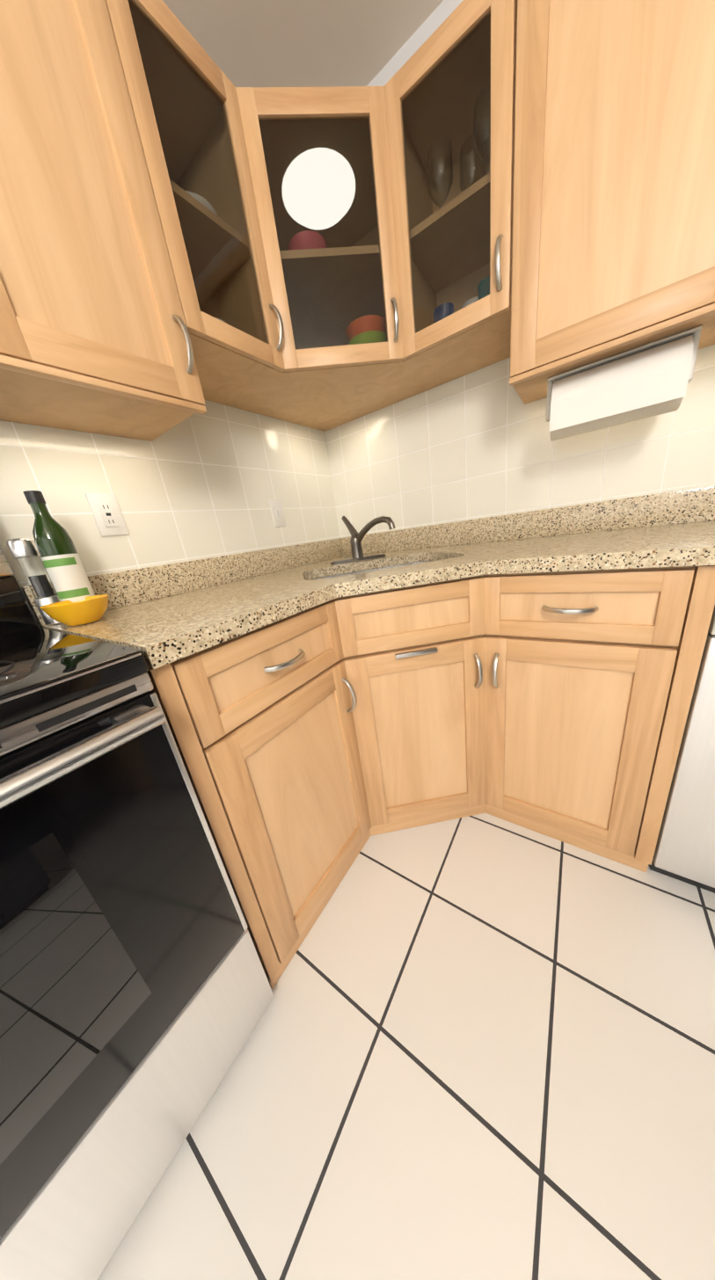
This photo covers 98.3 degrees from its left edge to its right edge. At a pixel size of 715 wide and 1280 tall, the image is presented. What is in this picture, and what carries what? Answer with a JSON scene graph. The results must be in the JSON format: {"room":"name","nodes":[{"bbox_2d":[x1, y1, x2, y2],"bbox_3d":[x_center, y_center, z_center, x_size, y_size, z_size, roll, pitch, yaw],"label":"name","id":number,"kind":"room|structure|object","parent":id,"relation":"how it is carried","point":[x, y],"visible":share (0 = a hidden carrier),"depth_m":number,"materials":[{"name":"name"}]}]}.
{"room":"kitchen","nodes":[
{"label":"kitchen","id":0,"kind":"room"},
{"bbox_2d":[0,400,340,627],"bbox_3d":[-1.449,-0.035,0.004,0.106,2.490,4.600,5,23,35],"label":"wall","id":1,"kind":"structure","parent":0,"point":[212,480],"depth_m":1.05,"materials":[{"name":"white tile"}]},
{"bbox_2d":[84,492,129,536],"bbox_3d":[-0.728,-0.367,0.903,0.007,0.116,0.072,5,23,35],"label":"outlet","id":2,"kind":"object","parent":1,"relation":"attached to","point":[107,513],"visible":1,"depth_m":0.90,"materials":[{"name":"white plastic"}]},
{"bbox_2d":[0,0,232,441],"bbox_3d":[-0.669,-0.915,0.636,0.322,0.760,0.445,5,23,35],"label":"upper cabinet","id":3,"kind":"object","parent":1,"relation":"attached to","point":[144,295],"depth_m":0.61,"materials":[{"name":"brown wood"}]},
{"bbox_2d":[185,190,217,215],"label":"dishes","id":4,"kind":"object","parent":3,"relation":"in","point":[195,196],"depth_m":0.81,"materials":[{"name":"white ceramic"}]},
{"bbox_2d":[269,499,286,527],"bbox_3d":[-0.358,-0.576,1.406,0.013,0.116,0.072,5,23,35],"label":"light switch","id":5,"kind":"object","parent":1,"relation":"attached to","point":[276,506],"visible":1,"depth_m":1.40,"materials":[{"name":"white plastic"}]},
{"bbox_2d":[162,0,443,87],"bbox_3d":[-0.388,-1.134,-1.267,3.120,0.100,4.800,5,23,35],"label":"ceiling","id":6,"kind":"structure","parent":0,"point":[289,43],"depth_m":0.96,"materials":[{"name":"beige paint"}]},
{"bbox_2d":[97,813,714,1279],"bbox_3d":[-0.037,1.293,-0.432,3.120,0.100,4.800,5,23,35],"label":"floor","id":7,"kind":"structure","parent":0,"point":[477,1047],"depth_m":0.59,"materials":[{"name":"tile"}]},
{"bbox_2d":[0,545,273,1279],"bbox_3d":[-0.731,0.414,0.390,0.700,1.206,0.819,5,23,35],"label":"range","id":8,"kind":"object","parent":7,"relation":"on","point":[135,995],"visible":1,"depth_m":0.43,"materials":[{"name":"glass"}]},
{"bbox_2d":[146,596,371,989],"bbox_3d":[-0.350,0.342,0.961,0.668,0.864,0.506,5,23,35],"label":"base cabinet","id":9,"kind":"object","parent":7,"relation":"on","point":[319,745],"depth_m":0.70,"materials":[{"name":"brown wood"}]},
{"bbox_2d":[21,549,275,638],"bbox_3d":[-0.423,-0.190,0.975,0.450,0.137,0.810,5,23,35],"label":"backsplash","id":10,"kind":"structure","parent":9,"relation":"on","point":[135,593],"depth_m":0.99,"materials":[{"name":"stone"}]},
{"bbox_2d":[6,537,60,625],"bbox_3d":[-0.786,-0.144,0.765,0.050,0.209,0.050,5,23,35],"label":"pepper grinder","id":11,"kind":"object","parent":10,"relation":"on","point":[21,548],"visible":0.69,"depth_m":0.75,"materials":[{"name":"metal"}]},
{"bbox_2d":[22,490,94,602],"bbox_3d":[-0.722,-0.198,0.754,0.069,0.300,0.069,5,23,35],"label":"wine bottle","id":12,"kind":"object","parent":10,"relation":"on","point":[60,557],"visible":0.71,"depth_m":0.73,"materials":[{"name":"green glass"}]},
{"bbox_2d":[39,594,108,625],"bbox_3d":[-0.652,-0.067,0.727,0.124,0.054,0.124,5,23,35],"label":"bowl","id":13,"kind":"object","parent":10,"relation":"on","point":[88,609],"visible":1,"depth_m":0.69,"materials":[{"name":"yellow ceramic"}]},
{"bbox_2d":[88,580,338,669],"bbox_3d":[-0.154,-0.095,0.742,0.150,0.035,0.690,5,23,35],"label":"countertop","id":14,"kind":"structure","parent":9,"relation":"on","point":[159,615],"depth_m":0.60,"materials":[{"name":"stone"}]},
{"bbox_2d":[336,573,509,835],"bbox_3d":[0.124,0.145,1.336,0.992,0.864,0.940,5,23,35],"label":"base cabinet","id":15,"kind":"object","parent":7,"relation":"on","point":[428,664],"depth_m":0.93,"materials":[{"name":"brown wood"}]},
{"bbox_2d":[268,485,714,596],"bbox_3d":[0.848,-0.258,0.638,2.907,0.137,0.918,5,23,35],"label":"countertop","id":16,"kind":"structure","parent":15,"relation":"on","point":[676,528],"depth_m":1.02,"materials":[{"name":"stone"}]},
{"bbox_2d":[330,516,395,564],"bbox_3d":[0.041,-0.442,1.311,0.316,0.193,0.194,5,23,35],"label":"faucet","id":17,"kind":"object","parent":16,"relation":"on","point":[356,538],"visible":1,"depth_m":1.33,"materials":[{"name":"grey metal"}]},
{"bbox_2d":[309,560,432,580],"bbox_3d":[0.092,-0.151,1.155,0.590,0.190,0.420,-11,19,-8],"label":"sink","id":18,"kind":"object","parent":16,"relation":"in","point":[369,570],"depth_m":1.30,"materials":[{"name":"metal"}]},
{"bbox_2d":[505,565,714,872],"bbox_3d":[0.715,0.145,1.087,0.491,0.864,0.662,5,23,35],"label":"base cabinet","id":19,"kind":"object","parent":7,"relation":"on","point":[604,665],"depth_m":0.79,"materials":[{"name":"brown wood"}]},
{"bbox_2d":[648,605,714,893],"bbox_3d":[1.179,0.186,0.772,0.625,0.859,0.607,5,23,35],"label":"dishwasher","id":20,"kind":"object","parent":7,"relation":"on","point":[684,851],"visible":0.5,"depth_m":0.74,"materials":[{"name":"grey plastic"}]},
{"bbox_2d":[324,0,714,538],"bbox_3d":[1.091,-0.721,0.930,3.120,2.490,0.106,5,23,35],"label":"wall","id":21,"kind":"structure","parent":0,"point":[479,443],"depth_m":1.22,"materials":[{"name":"white tile"}]},
{"bbox_2d":[221,74,411,386],"bbox_3d":[-0.085,-1.204,0.913,0.307,0.552,0.282,5,23,35],"label":"upper cabinet","id":22,"kind":"object","parent":21,"relation":"attached to","point":[323,161],"depth_m":0.93,"materials":[{"name":"brown wood"}]},
{"bbox_2d":[287,230,327,250],"label":"dishes","id":23,"kind":"object","parent":22,"relation":"in","point":[309,237],"depth_m":1.02,"materials":[{"name":"red ceramic"}]},
{"bbox_2d":[346,314,386,344],"label":"dishes","id":24,"kind":"object","parent":22,"relation":"in","point":[379,317],"depth_m":1.09,"materials":[{"name":"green ceramic"}]},
{"bbox_2d":[426,136,453,206],"label":"dishes","id":25,"kind":"object","parent":22,"relation":"in","point":[450,159],"depth_m":0.92,"materials":[{"name":"clear glass"}]},
{"bbox_2d":[432,302,454,322],"label":"dishes","id":26,"kind":"object","parent":22,"relation":"in","point":[441,311],"depth_m":1.00,"materials":[{"name":"blue ceramic"}]},
{"bbox_2d":[481,0,714,404],"bbox_3d":[0.865,-1.133,0.626,1.052,0.760,0.322,5,23,35],"label":"upper cabinet","id":27,"kind":"object","parent":21,"relation":"attached to","point":[598,189],"depth_m":0.70,"materials":[{"name":"brown wood"}]},
{"bbox_2d":[459,84,490,192],"label":"dishes","id":28,"kind":"object","parent":27,"relation":"in","point":[488,161],"depth_m":0.86,"materials":[{"name":"clear glass"}]},
{"bbox_2d":[461,275,489,308],"label":"dishes","id":29,"kind":"object","parent":27,"relation":"in","point":[471,301],"depth_m":0.92,"materials":[{"name":"green ceramic"}]},
{"bbox_2d":[545,325,702,441],"bbox_3d":[0.733,-0.710,0.890,0.324,0.166,0.160,5,23,35],"label":"paper towel","id":30,"kind":"object","parent":27,"relation":"attached to","point":[654,378],"visible":1,"depth_m":0.83,"materials":[{"name":"white paper"},{"name":"grey metal"}]}
]}

